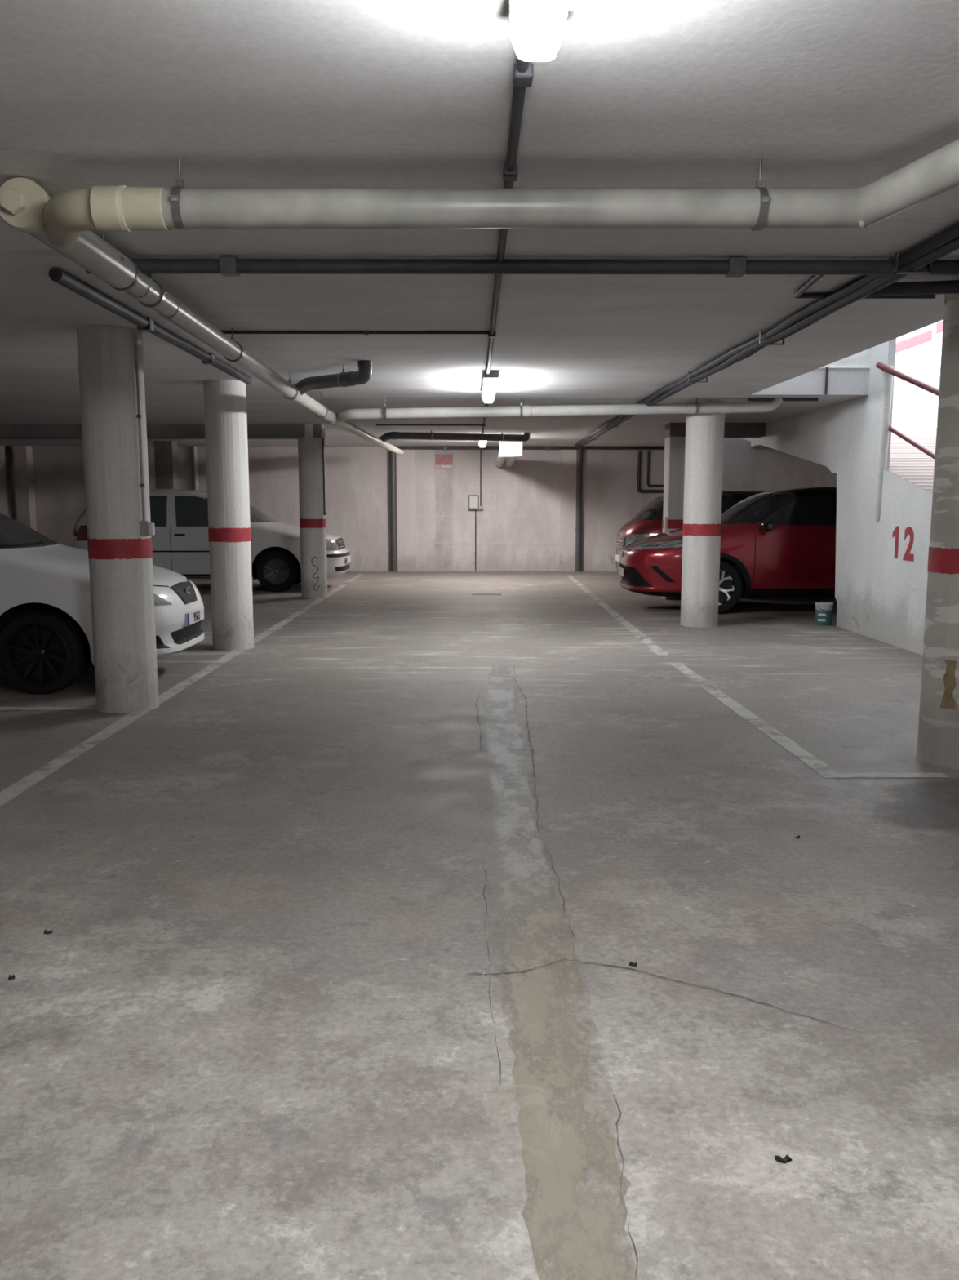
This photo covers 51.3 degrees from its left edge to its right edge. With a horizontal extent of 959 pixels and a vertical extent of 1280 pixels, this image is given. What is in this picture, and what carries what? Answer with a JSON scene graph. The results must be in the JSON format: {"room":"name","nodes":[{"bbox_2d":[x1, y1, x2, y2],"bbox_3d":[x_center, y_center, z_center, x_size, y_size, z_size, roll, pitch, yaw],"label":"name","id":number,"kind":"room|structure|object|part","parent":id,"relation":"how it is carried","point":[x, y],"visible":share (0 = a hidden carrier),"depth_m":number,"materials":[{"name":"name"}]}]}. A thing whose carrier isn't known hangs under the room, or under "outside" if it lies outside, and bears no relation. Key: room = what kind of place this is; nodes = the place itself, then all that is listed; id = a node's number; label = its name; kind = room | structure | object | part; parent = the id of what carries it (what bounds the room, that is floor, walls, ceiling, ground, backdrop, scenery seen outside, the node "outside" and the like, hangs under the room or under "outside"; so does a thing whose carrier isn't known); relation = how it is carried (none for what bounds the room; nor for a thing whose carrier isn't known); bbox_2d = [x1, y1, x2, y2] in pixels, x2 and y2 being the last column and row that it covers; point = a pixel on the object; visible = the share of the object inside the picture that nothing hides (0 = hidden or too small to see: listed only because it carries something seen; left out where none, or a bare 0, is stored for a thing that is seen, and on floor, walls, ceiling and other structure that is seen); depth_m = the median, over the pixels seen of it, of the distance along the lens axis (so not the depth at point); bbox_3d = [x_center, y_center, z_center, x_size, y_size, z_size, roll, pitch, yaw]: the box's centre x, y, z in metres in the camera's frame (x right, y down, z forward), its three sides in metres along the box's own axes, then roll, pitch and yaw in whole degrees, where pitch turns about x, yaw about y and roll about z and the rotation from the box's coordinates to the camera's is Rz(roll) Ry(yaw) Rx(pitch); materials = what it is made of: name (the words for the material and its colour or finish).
{"room":"parking garage","nodes":[
{"label":"parking garage","id":0,"kind":"room"},
{"bbox_2d":[0,444,13,519],"bbox_3d":[-10.142,-0.793,6.488,0.200,3.200,31.200,0,8,0],"label":"wall","id":1,"kind":"structure","parent":0,"point":[6,508],"depth_m":21.36,"materials":[{"name":"grey paint"}]},
{"bbox_2d":[9,438,836,571],"bbox_3d":[-1.140,-3.077,21.853,18.400,3.530,0.250,0,8,0],"label":"wall","id":2,"kind":"structure","parent":0,"point":[357,478],"depth_m":21.71,"materials":[{"name":"grey paint"}]},
{"bbox_2d":[12,445,36,531],"bbox_3d":[-9.798,-2.819,21.555,0.280,2.700,0.300,0,8,0],"label":"trim","id":3,"kind":"structure","parent":2,"relation":"attached to","point":[22,455],"depth_m":21.38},
{"bbox_2d":[192,446,198,490],"bbox_3d":[-6.139,-2.835,21.667,0.100,2.700,0.100,0,8,0],"label":"drain pipe","id":4,"kind":"object","parent":2,"relation":"attached to","point":[194,448],"visible":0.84,"depth_m":21.52,"materials":[{"name":"white plastic"}]},
{"bbox_2d":[390,451,396,571],"bbox_3d":[-1.874,-2.836,21.679,0.134,2.700,0.134,0,8,0],"label":"pipe","id":5,"kind":"object","parent":2,"relation":"attached to","point":[393,455],"visible":0.97,"depth_m":21.64,"materials":[{"name":"grey plastic"}]},
{"bbox_2d":[435,453,453,469],"bbox_3d":[-0.767,-3.864,21.608,0.380,0.315,0.024,0,8,0],"label":"wall sign","id":6,"kind":"object","parent":2,"relation":"attached to","point":[442,461],"visible":1,"depth_m":21.59,"materials":[{"name":"red plastic"}]},
{"bbox_2d":[468,494,483,510],"bbox_3d":[-0.078,-2.987,21.708,0.325,0.330,0.075,0,8,0],"label":"control panel","id":7,"kind":"object","parent":2,"relation":"attached to","point":[473,500],"visible":1,"depth_m":21.67,"materials":[{"name":"white plastic"}]},
{"bbox_3d":[-0.125,-2.996,21.679,0.184,0.267,0.020,0,8,0],"label":"door","id":8,"kind":"part","parent":7,"relation":"part of","materials":[{"name":"white plastic"}]},
{"bbox_2d":[475,510,476,571],"bbox_3d":[-0.084,-2.182,21.837,0.031,1.360,0.031,0,8,0],"label":"conduit","id":9,"kind":"object","parent":2,"relation":"attached to","point":[475,510],"visible":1,"depth_m":21.83,"materials":[{"name":"metal"}]},
{"bbox_2d":[480,449,481,506],"bbox_3d":[0.028,-3.519,21.653,0.024,1.220,0.024,0,8,0],"label":"conduit","id":10,"kind":"object","parent":2,"relation":"attached to","point":[480,450],"visible":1,"depth_m":21.64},
{"bbox_2d":[395,449,577,571],"bbox_3d":[0.156,-2.847,21.756,3.910,2.700,0.120,0,8,0],"label":"trim","id":11,"kind":"structure","parent":2,"relation":"attached to","point":[406,516],"depth_m":21.70,"materials":[{"name":"grey metal"}]},
{"bbox_2d":[575,448,582,571],"bbox_3d":[2.161,-2.840,21.705,0.134,2.700,0.134,0,8,0],"label":"pipe","id":12,"kind":"object","parent":2,"relation":"attached to","point":[580,452],"visible":0.93,"depth_m":21.66,"materials":[{"name":"grey plastic"}]},
{"bbox_2d":[637,451,663,493],"bbox_3d":[3.794,-3.642,21.644,0.734,0.894,0.068,0,8,0],"label":"conduit","id":13,"kind":"object","parent":2,"relation":"attached to","point":[639,490],"visible":0.94,"depth_m":21.65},
{"bbox_2d":[646,451,663,487],"bbox_3d":[3.898,-3.707,21.644,0.526,0.766,0.052,0,8,0],"label":"conduit","id":14,"kind":"object","parent":2,"relation":"attached to","point":[648,452],"visible":0.91,"depth_m":21.64,"materials":[{"name":"black metal"}]},
{"bbox_2d":[0,571,958,1279],"bbox_3d":[-1.042,0.683,6.750,18.000,0.204,31.200,0,8,0],"label":"floor","id":15,"kind":"structure","parent":0,"point":[333,978],"depth_m":3.37,"materials":[{"name":"concrete"}]},
{"bbox_2d":[8,974,14,979],"bbox_3d":[-1.487,1.070,3.171,0.020,0.013,0.015,0,8,0],"label":"dry leaf","id":16,"kind":"object","parent":15,"relation":"on","point":[11,977],"visible":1,"depth_m":3.17,"materials":[{"name":"brown plant"}]},
{"bbox_2d":[44,929,52,933],"bbox_3d":[-1.516,1.024,3.504,0.024,0.013,0.013,1,8,5],"label":"dry leaf","id":17,"kind":"object","parent":15,"relation":"on","point":[46,931],"visible":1,"depth_m":3.50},
{"bbox_2d":[0,513,204,693],"bbox_3d":[-4.531,-0.435,8.577,4.167,1.520,2.120,0,8,0],"label":"car","id":18,"kind":"object","parent":15,"relation":"on","point":[46,633],"visible":0.73,"depth_m":7.87,"materials":[{"name":"white paint"}]},
{"bbox_2d":[169,581,197,604],"bbox_3d":[-2.539,-0.407,8.594,0.116,0.177,0.581,0,8,0],"label":"grille","id":19,"kind":"object","parent":18,"relation":"attached to","point":[184,593],"depth_m":8.54,"materials":[{"name":"black plastic"}]},
{"bbox_2d":[170,620,202,644],"bbox_3d":[-2.513,-0.070,8.641,0.064,0.135,0.924,0,8,0],"label":"grille","id":20,"kind":"object","parent":18,"relation":"attached to","point":[190,633],"depth_m":8.48,"materials":[{"name":"black plastic"}]},
{"bbox_3d":[-2.459,-0.204,8.622,0.018,0.110,0.520,0,8,0],"label":"number plate","id":21,"kind":"part","parent":18,"relation":"part of","materials":[{"name":"white plastic"}]},
{"bbox_2d":[76,324,159,713],"bbox_3d":[-2.602,-0.841,7.201,0.442,2.700,0.443,0,8,0],"label":"concrete column","id":22,"kind":"structure","parent":15,"relation":"on","point":[121,558],"depth_m":7.03,"materials":[{"name":"white paint"}]},
{"bbox_2d":[133,333,146,520],"bbox_3d":[-2.389,-1.462,7.019,0.029,1.340,0.029,0,8,0],"label":"conduit","id":23,"kind":"object","parent":22,"relation":"attached to","point":[139,415],"visible":1,"depth_m":7.01,"materials":[{"name":"grey plastic"}]},
{"bbox_2d":[139,520,155,535],"bbox_3d":[-2.367,-0.795,7.103,0.097,0.105,0.050,0,8,0],"label":"light switch","id":24,"kind":"object","parent":22,"relation":"attached to","point":[146,528],"visible":1,"depth_m":7.08,"materials":[{"name":"grey plastic"}]},
{"bbox_2d":[147,522,155,535],"bbox_3d":[-2.338,-0.790,7.104,0.040,0.090,0.050,0,8,0],"label":"switch plate","id":25,"kind":"object","parent":24,"relation":"attached to","point":[151,528],"depth_m":7.08,"materials":[{"name":"white plastic"}]},
{"bbox_2d":[154,440,179,488],"bbox_3d":[-6.228,-2.604,19.992,0.360,2.700,0.400,0,8,0],"label":"concrete pillar","id":26,"kind":"structure","parent":15,"relation":"on","point":[166,452],"depth_m":19.69,"materials":[{"name":"grey concrete"}]},
{"bbox_2d":[71,488,351,591],"bbox_3d":[-4.655,-1.790,17.618,4.687,1.735,2.225,0,8,0],"label":"car","id":27,"kind":"object","parent":15,"relation":"on","point":[180,517],"visible":0.45,"depth_m":16.80,"materials":[{"name":"white paint"}]},
{"bbox_2d":[72,524,87,541],"bbox_3d":[-6.601,-1.821,16.944,0.714,0.263,0.452,0,8,0],"label":"tail light","id":28,"kind":"object","parent":27,"relation":"attached to","point":[80,531],"depth_m":16.79,"materials":[{"name":"red plastic"}]},
{"bbox_3d":[-4.797,-1.488,16.770,1.820,0.025,0.018,0,8,0],"label":"trim","id":29,"kind":"part","parent":27,"relation":"part of","materials":[{"name":"black plastic"}]},
{"bbox_3d":[-4.797,-1.082,16.869,1.820,0.067,0.047,0,8,0],"label":"sill trim","id":30,"kind":"part","parent":27,"relation":"part of","materials":[{"name":"black plastic"}]},
{"bbox_2d":[334,537,346,549],"bbox_3d":[-2.453,-1.714,17.646,0.106,0.184,0.923,0,8,0],"label":"grille","id":31,"kind":"object","parent":27,"relation":"attached to","point":[340,543],"depth_m":17.39,"materials":[{"name":"silver metal"}]},
{"bbox_2d":[335,563,350,571],"bbox_3d":[-2.408,-1.299,17.703,0.143,0.081,1.249,0,8,0],"label":"grille","id":32,"kind":"object","parent":27,"relation":"attached to","point":[339,566],"depth_m":17.24,"materials":[{"name":"black plastic"}]},
{"bbox_3d":[-2.328,-1.423,17.687,0.018,0.110,0.520,0,8,0],"label":"number plate","id":33,"kind":"part","parent":27,"relation":"part of","materials":[{"name":"white metal"}]},
{"bbox_2d":[203,379,254,650],"bbox_3d":[-2.566,-1.258,10.224,0.426,2.700,0.426,-7,10,-40],"label":"concrete column","id":34,"kind":"structure","parent":15,"relation":"on","point":[225,417],"depth_m":10.06,"materials":[{"name":"white paint"}]},
{"bbox_2d":[297,424,328,598],"bbox_3d":[-2.645,-2.030,15.828,0.420,2.700,0.422,-3,8,-19],"label":"concrete column","id":35,"kind":"structure","parent":15,"relation":"on","point":[313,522],"depth_m":15.68,"materials":[{"name":"white paint"}]},
{"bbox_2d":[322,437,326,515],"bbox_3d":[-2.446,-2.565,15.681,0.038,1.200,0.052,0,8,0],"label":"conduit","id":36,"kind":"object","parent":35,"relation":"attached to","point":[323,460],"visible":1,"depth_m":15.67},
{"bbox_2d":[471,593,501,595],"bbox_3d":[0.116,-0.740,16.404,0.480,0.026,0.200,0,8,0],"label":"floor drain","id":37,"kind":"object","parent":15,"relation":"in","point":[472,593],"visible":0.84,"depth_m":16.39,"materials":[{"name":"metal"}]},
{"bbox_2d":[629,961,637,966],"bbox_3d":[0.503,1.058,3.261,0.028,0.013,0.017,0,8,0],"label":"dry leaf","id":38,"kind":"object","parent":15,"relation":"on","point":[631,963],"visible":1,"depth_m":3.26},
{"bbox_2d":[662,435,685,599],"bbox_3d":[3.092,-1.893,15.567,0.464,2.500,0.428,0,8,0],"label":"concrete pillar","id":39,"kind":"structure","parent":15,"relation":"on","point":[675,446],"depth_m":15.31,"materials":[{"name":"white paint"}]},
{"bbox_2d":[614,490,769,568],"bbox_3d":[4.383,-1.718,17.210,4.026,1.705,2.082,0,8,0],"label":"car","id":40,"kind":"object","parent":15,"relation":"on","point":[648,522],"visible":0.15,"depth_m":16.59,"materials":[{"name":"red paint"}]},
{"bbox_3d":[2.385,-1.416,17.233,0.018,0.110,0.520,0,8,0],"label":"number plate","id":41,"kind":"part","parent":40,"relation":"part of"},
{"bbox_2d":[616,535,625,550],"bbox_3d":[2.423,-1.674,17.198,0.069,0.221,0.885,0,8,0],"label":"grille","id":42,"kind":"object","parent":40,"relation":"attached to","point":[620,540],"depth_m":16.97,"materials":[{"name":"silver metal"}]},
{"bbox_2d":[680,399,724,627],"bbox_3d":[2.708,-1.519,12.123,0.462,2.700,0.460,5,9,30],"label":"concrete column","id":43,"kind":"structure","parent":15,"relation":"on","point":[704,433],"depth_m":11.96,"materials":[{"name":"white paint"}]},
{"bbox_2d":[617,486,836,613],"bbox_3d":[4.329,-1.328,14.303,4.631,1.725,2.235,0,8,0],"label":"car","id":44,"kind":"object","parent":15,"relation":"on","point":[779,543],"visible":0.38,"depth_m":13.51,"materials":[{"name":"red paint"}]},
{"bbox_3d":[2.030,-0.986,14.333,0.018,0.110,0.520,0,8,0],"label":"number plate","id":45,"kind":"part","parent":44,"relation":"part of","materials":[{"name":"white plastic"}]},
{"bbox_2d":[618,563,653,587],"bbox_3d":[2.207,-0.948,14.339,0.348,0.298,1.409,0,8,0],"label":"grille","id":46,"kind":"object","parent":44,"relation":"attached to","point":[633,575],"depth_m":13.78,"materials":[{"name":"black plastic"}]},
{"bbox_3d":[3.204,-0.885,13.523,0.942,0.601,0.160,1,8,4],"label":"wheel arch trim","id":47,"kind":"part","parent":44,"relation":"part of","materials":[{"name":"black plastic"}]},
{"bbox_2d":[760,520,773,531],"bbox_3d":[3.820,-1.515,13.262,0.128,0.150,0.210,0,8,0],"label":"mirror","id":48,"kind":"object","parent":44,"relation":"attached to","point":[766,526],"depth_m":13.20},
{"bbox_3d":[4.569,-0.638,13.582,1.850,0.130,0.112,0,8,0],"label":"sill trim","id":49,"kind":"part","parent":44,"relation":"part of","materials":[{"name":"black plastic"}]},
{"bbox_3d":[4.665,-1.340,13.385,0.180,0.028,0.040,0,8,0],"label":"door handle","id":50,"kind":"part","parent":44,"relation":"part of","materials":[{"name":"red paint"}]},
{"bbox_2d":[774,1154,791,1163],"bbox_3d":[0.699,1.191,2.292,0.039,0.014,0.016,1,8,9],"label":"dry leaf","id":51,"kind":"object","parent":15,"relation":"on","point":[787,1158],"visible":1,"depth_m":2.29,"materials":[{"name":"brown plant"}]},
{"bbox_2d":[815,601,836,626],"bbox_3d":[4.252,-0.320,12.301,0.224,0.275,0.252,0,8,0],"label":"paint bucket","id":52,"kind":"object","parent":15,"relation":"on","point":[824,611],"visible":1,"depth_m":12.24,"materials":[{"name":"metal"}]},
{"bbox_3d":[4.252,-0.417,12.306,0.216,0.083,0.216,0,8,0],"label":"lid","id":53,"kind":"part","parent":52,"relation":"part of","materials":[{"name":"white plastic"}]},
{"bbox_2d":[915,293,958,768],"bbox_3d":[2.814,-0.632,5.684,0.451,2.700,0.452,-2,8,-17],"label":"concrete column","id":54,"kind":"structure","parent":15,"relation":"on","point":[938,738],"depth_m":5.63,"materials":[{"name":"white paint"}]},
{"bbox_2d":[0,0,958,446],"bbox_3d":[-1.042,-2.238,6.348,18.000,0.300,31.200,0,8,0],"label":"ceiling","id":55,"kind":"structure","parent":0,"point":[247,94],"depth_m":3.55,"materials":[{"name":"white paint"}]},
{"bbox_2d":[48,266,252,384],"bbox_3d":[-2.208,-2.189,7.386,0.093,0.080,4.540,0,8,0],"label":"conduit","id":56,"kind":"object","parent":55,"relation":"attached to","point":[57,275],"visible":1,"depth_m":6.35,"materials":[{"name":"metal"}]},
{"bbox_2d":[0,424,324,439],"bbox_3d":[-6.281,-3.267,15.651,7.640,0.200,0.420,0,8,0],"label":"beam","id":57,"kind":"structure","parent":55,"relation":"attached to","point":[6,431],"depth_m":15.45,"materials":[{"name":"concrete"}]},
{"bbox_2d":[0,177,404,455],"bbox_3d":[-1.699,-2.713,11.914,0.257,0.277,16.638,0,8,0],"label":"drain pipe","id":58,"kind":"object","parent":55,"relation":"hanging from","point":[23,202],"visible":0.9,"depth_m":4.87,"materials":[{"name":"grey plastic"}]},
{"bbox_2d":[294,360,372,395],"bbox_3d":[-1.321,-2.341,8.952,0.146,0.206,1.164,-7,10,-41],"label":"drain pipe","id":59,"kind":"object","parent":55,"relation":"hanging from","point":[344,379],"visible":1,"depth_m":8.77,"materials":[{"name":"grey plastic"}]},
{"bbox_2d":[220,330,488,334],"bbox_3d":[-0.876,-2.164,7.025,1.920,0.027,0.031,0,8,0],"label":"conduit","id":60,"kind":"object","parent":55,"relation":"attached to","point":[365,332],"visible":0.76,"depth_m":7.02,"materials":[{"name":"metal"}]},
{"bbox_2d":[376,424,482,426],"bbox_3d":[-0.775,-3.325,15.436,1.650,0.022,0.022,0,8,0],"label":"conduit","id":61,"kind":"object","parent":55,"relation":"attached to","point":[376,424],"visible":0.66,"depth_m":15.43,"materials":[{"name":"black metal"}]},
{"bbox_2d":[377,430,529,442],"bbox_3d":[-0.386,-3.434,16.927,2.656,0.218,0.361,-2,8,-14],"label":"drain pipe","id":62,"kind":"object","parent":55,"relation":"hanging from","point":[391,435],"visible":0.98,"depth_m":16.86,"materials":[{"name":"grey plastic"}]},
{"bbox_2d":[479,440,486,447],"bbox_3d":[0.064,-3.714,18.669,0.144,0.139,1.500,0,8,0],"label":"ceiling light","id":63,"kind":"object","parent":55,"relation":"attached to","point":[482,443],"visible":0.63,"depth_m":18.41,"materials":[{"name":"white plastic"}]},
{"bbox_2d":[481,403,488,434],"bbox_3d":[0.072,-3.167,14.353,0.046,0.043,7.180,0,8,0],"label":"conduit","id":64,"kind":"object","parent":55,"relation":"attached to","point":[486,404],"visible":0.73,"depth_m":15.00,"materials":[{"name":"grey metal"}]},
{"bbox_2d":[481,370,498,403],"bbox_3d":[0.100,-2.516,9.976,0.144,0.139,1.650,0,8,0],"label":"ceiling light","id":65,"kind":"object","parent":55,"relation":"attached to","point":[490,380],"visible":1,"depth_m":9.30,"materials":[{"name":"white plastic"}]},
{"bbox_2d":[43,139,958,247],"bbox_3d":[0.914,-1.481,2.877,5.552,0.251,1.722,5,10,35],"label":"drain pipe","id":66,"kind":"object","parent":55,"relation":"attached to","point":[121,208],"visible":1,"depth_m":3.47,"materials":[{"name":"plastic"}]},
{"bbox_3d":[-1.054,-1.650,3.501,0.008,0.087,0.008,3,8,22],"label":"rod","id":67,"kind":"part","parent":66,"relation":"part of","materials":[{"name":"metal"}]},
{"bbox_3d":[0.990,-1.652,3.514,0.008,0.087,0.008,-3,9,-23],"label":"rod","id":68,"kind":"part","parent":66,"relation":"part of","materials":[{"name":"metal"}]},
{"bbox_2d":[494,441,523,468],"bbox_3d":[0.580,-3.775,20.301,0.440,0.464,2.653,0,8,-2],"label":"emergency light","id":69,"kind":"object","parent":55,"relation":"hanging from","point":[512,451],"visible":0.85,"depth_m":19.00,"materials":[{"name":"white plastic"}]},
{"bbox_2d":[485,55,533,374],"bbox_3d":[0.099,-1.988,5.809,0.056,0.044,6.730,0,8,0],"label":"conduit","id":70,"kind":"object","parent":55,"relation":"attached to","point":[523,70],"visible":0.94,"depth_m":3.35,"materials":[{"name":"grey metal"}]},
{"bbox_2d":[85,256,958,277],"bbox_3d":[0.542,-1.842,4.928,4.950,0.078,0.085,0,8,0],"label":"conduit","id":71,"kind":"object","parent":55,"relation":"attached to","point":[226,266],"visible":0.94,"depth_m":4.90,"materials":[{"name":"metal"}]},
{"bbox_2d":[395,446,663,450],"bbox_3d":[1.081,-4.131,21.486,5.760,0.082,0.085,0,8,0],"label":"conduit","id":72,"kind":"object","parent":55,"relation":"attached to","point":[444,448],"visible":0.94,"depth_m":21.46,"materials":[{"name":"metal"}]},
{"bbox_2d":[507,0,573,61],"bbox_3d":[0.143,-1.379,1.729,0.144,0.139,1.500,0,8,0],"label":"ceiling light","id":73,"kind":"object","parent":55,"relation":"attached to","point":[535,28],"visible":1,"depth_m":2.27,"materials":[{"name":"white plastic"}]},
{"bbox_2d":[335,397,782,422],"bbox_3d":[0.880,-2.728,11.768,5.299,0.292,0.507,0,8,0],"label":"drain pipe","id":74,"kind":"object","parent":55,"relation":"hanging from","point":[521,411],"visible":0.98,"depth_m":11.56,"materials":[{"name":"white plastic"}]},
{"bbox_2d":[665,422,765,438],"bbox_3d":[3.626,-3.231,15.386,1.450,0.200,0.420,0,8,0],"label":"beam","id":75,"kind":"structure","parent":55,"relation":"attached to","point":[731,430],"depth_m":15.18,"materials":[{"name":"concrete"}]},
{"bbox_2d":[574,222,958,448],"bbox_3d":[2.061,-2.391,8.971,0.334,0.096,23.403,0,8,0],"label":"conduit","id":76,"kind":"object","parent":55,"relation":"attached to","point":[946,242],"visible":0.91,"depth_m":5.97,"materials":[{"name":"metal"}]},
{"bbox_2d":[748,398,818,401],"bbox_3d":[3.525,-2.786,11.571,0.800,0.036,0.036,0,8,0],"label":"conduit","id":77,"kind":"object","parent":55,"relation":"attached to","point":[749,399],"visible":1,"depth_m":11.56,"materials":[{"name":"black metal"}]},
{"bbox_2d":[793,275,935,298],"bbox_3d":[2.186,-1.934,5.393,0.876,0.033,0.748,0,8,0],"label":"conduit","id":78,"kind":"object","parent":55,"relation":"attached to","point":[799,294],"visible":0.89,"depth_m":5.73,"materials":[{"name":"black metal"}]},
{"bbox_2d":[869,280,958,296],"bbox_3d":[2.595,-1.892,5.343,0.955,0.070,0.070,1,8,10],"label":"conduit","id":79,"kind":"object","parent":55,"relation":"attached to","point":[930,287],"visible":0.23,"depth_m":5.36,"materials":[{"name":"black metal"}]},
{"bbox_2d":[815,609,832,626],"bbox_3d":[4.252,-0.283,12.324,0.200,0.195,0.200,0,8,0],"label":"tub","id":80,"kind":"object","parent":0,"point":[823,617],"depth_m":12.24,"materials":[{"name":"teal plastic"}]},
{"bbox_2d":[742,337,933,655],"bbox_3d":[4.409,-1.854,12.315,0.085,3.311,19.050,0,8,0],"label":"wall","id":81,"kind":"structure","parent":0,"point":[882,573],"depth_m":11.17,"materials":[{"name":"white paint"}]},
{"bbox_2d":[873,361,939,521],"bbox_3d":[4.397,-1.542,8.649,0.178,2.318,4.680,0,8,0],"label":"ramp railing","id":82,"kind":"object","parent":81,"relation":"attached to","point":[888,372],"visible":0.89,"depth_m":10.73,"materials":[{"name":"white metal"}]},
{"bbox_3d":[4.385,-2.119,10.830,0.130,1.660,0.120,0,8,0],"label":"post","id":83,"kind":"part","parent":82,"relation":"part of","materials":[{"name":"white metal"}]},
{"bbox_3d":[4.437,-1.885,8.603,0.143,1.626,4.682,0,8,-2],"label":"rail","id":84,"kind":"part","parent":82,"relation":"part of","materials":[{"name":"red metal"}]},
{"bbox_3d":[4.455,-1.204,8.665,0.048,1.646,4.615,0,8,0],"label":"rail","id":85,"kind":"part","parent":82,"relation":"part of","materials":[{"name":"red metal"}]},
{"bbox_2d":[820,348,871,368],"bbox_3d":[3.752,-4.252,11.112,1.410,2.410,0.212,0,8,0],"label":"wall","id":86,"kind":"structure","parent":0,"point":[862,359],"depth_m":11.17,"materials":[{"name":"white paint"}]},
{"bbox_2d":[824,367,828,395],"bbox_3d":[3.892,-2.904,11.183,0.028,0.300,0.028,0,8,0],"label":"conduit","id":87,"kind":"object","parent":86,"relation":"attached to","point":[827,368],"visible":1,"depth_m":11.17,"materials":[{"name":"grey metal"}]},
{"bbox_2d":[884,426,936,493],"bbox_3d":[5.147,-1.969,12.431,1.546,3.606,19.300,0,8,0],"label":"floor","id":88,"kind":"structure","parent":0,"point":[908,462],"depth_m":11.24,"materials":[{"name":"concrete"}]},
{"bbox_2d":[891,412,937,439],"bbox_3d":[5.840,-2.060,12.422,0.200,3.730,19.300,0,8,0],"label":"kerb","id":89,"kind":"object","parent":88,"relation":"on","point":[928,428],"visible":0.2,"depth_m":13.17,"materials":[{"name":"white concrete"}]},
{"bbox_2d":[892,320,943,422],"bbox_3d":[6.018,-2.795,12.221,0.206,5.600,19.900,0,8,0],"label":"window","id":90,"kind":"structure","parent":0,"point":[918,352],"depth_m":13.41,"materials":[{"name":"white glass"}]}
]}

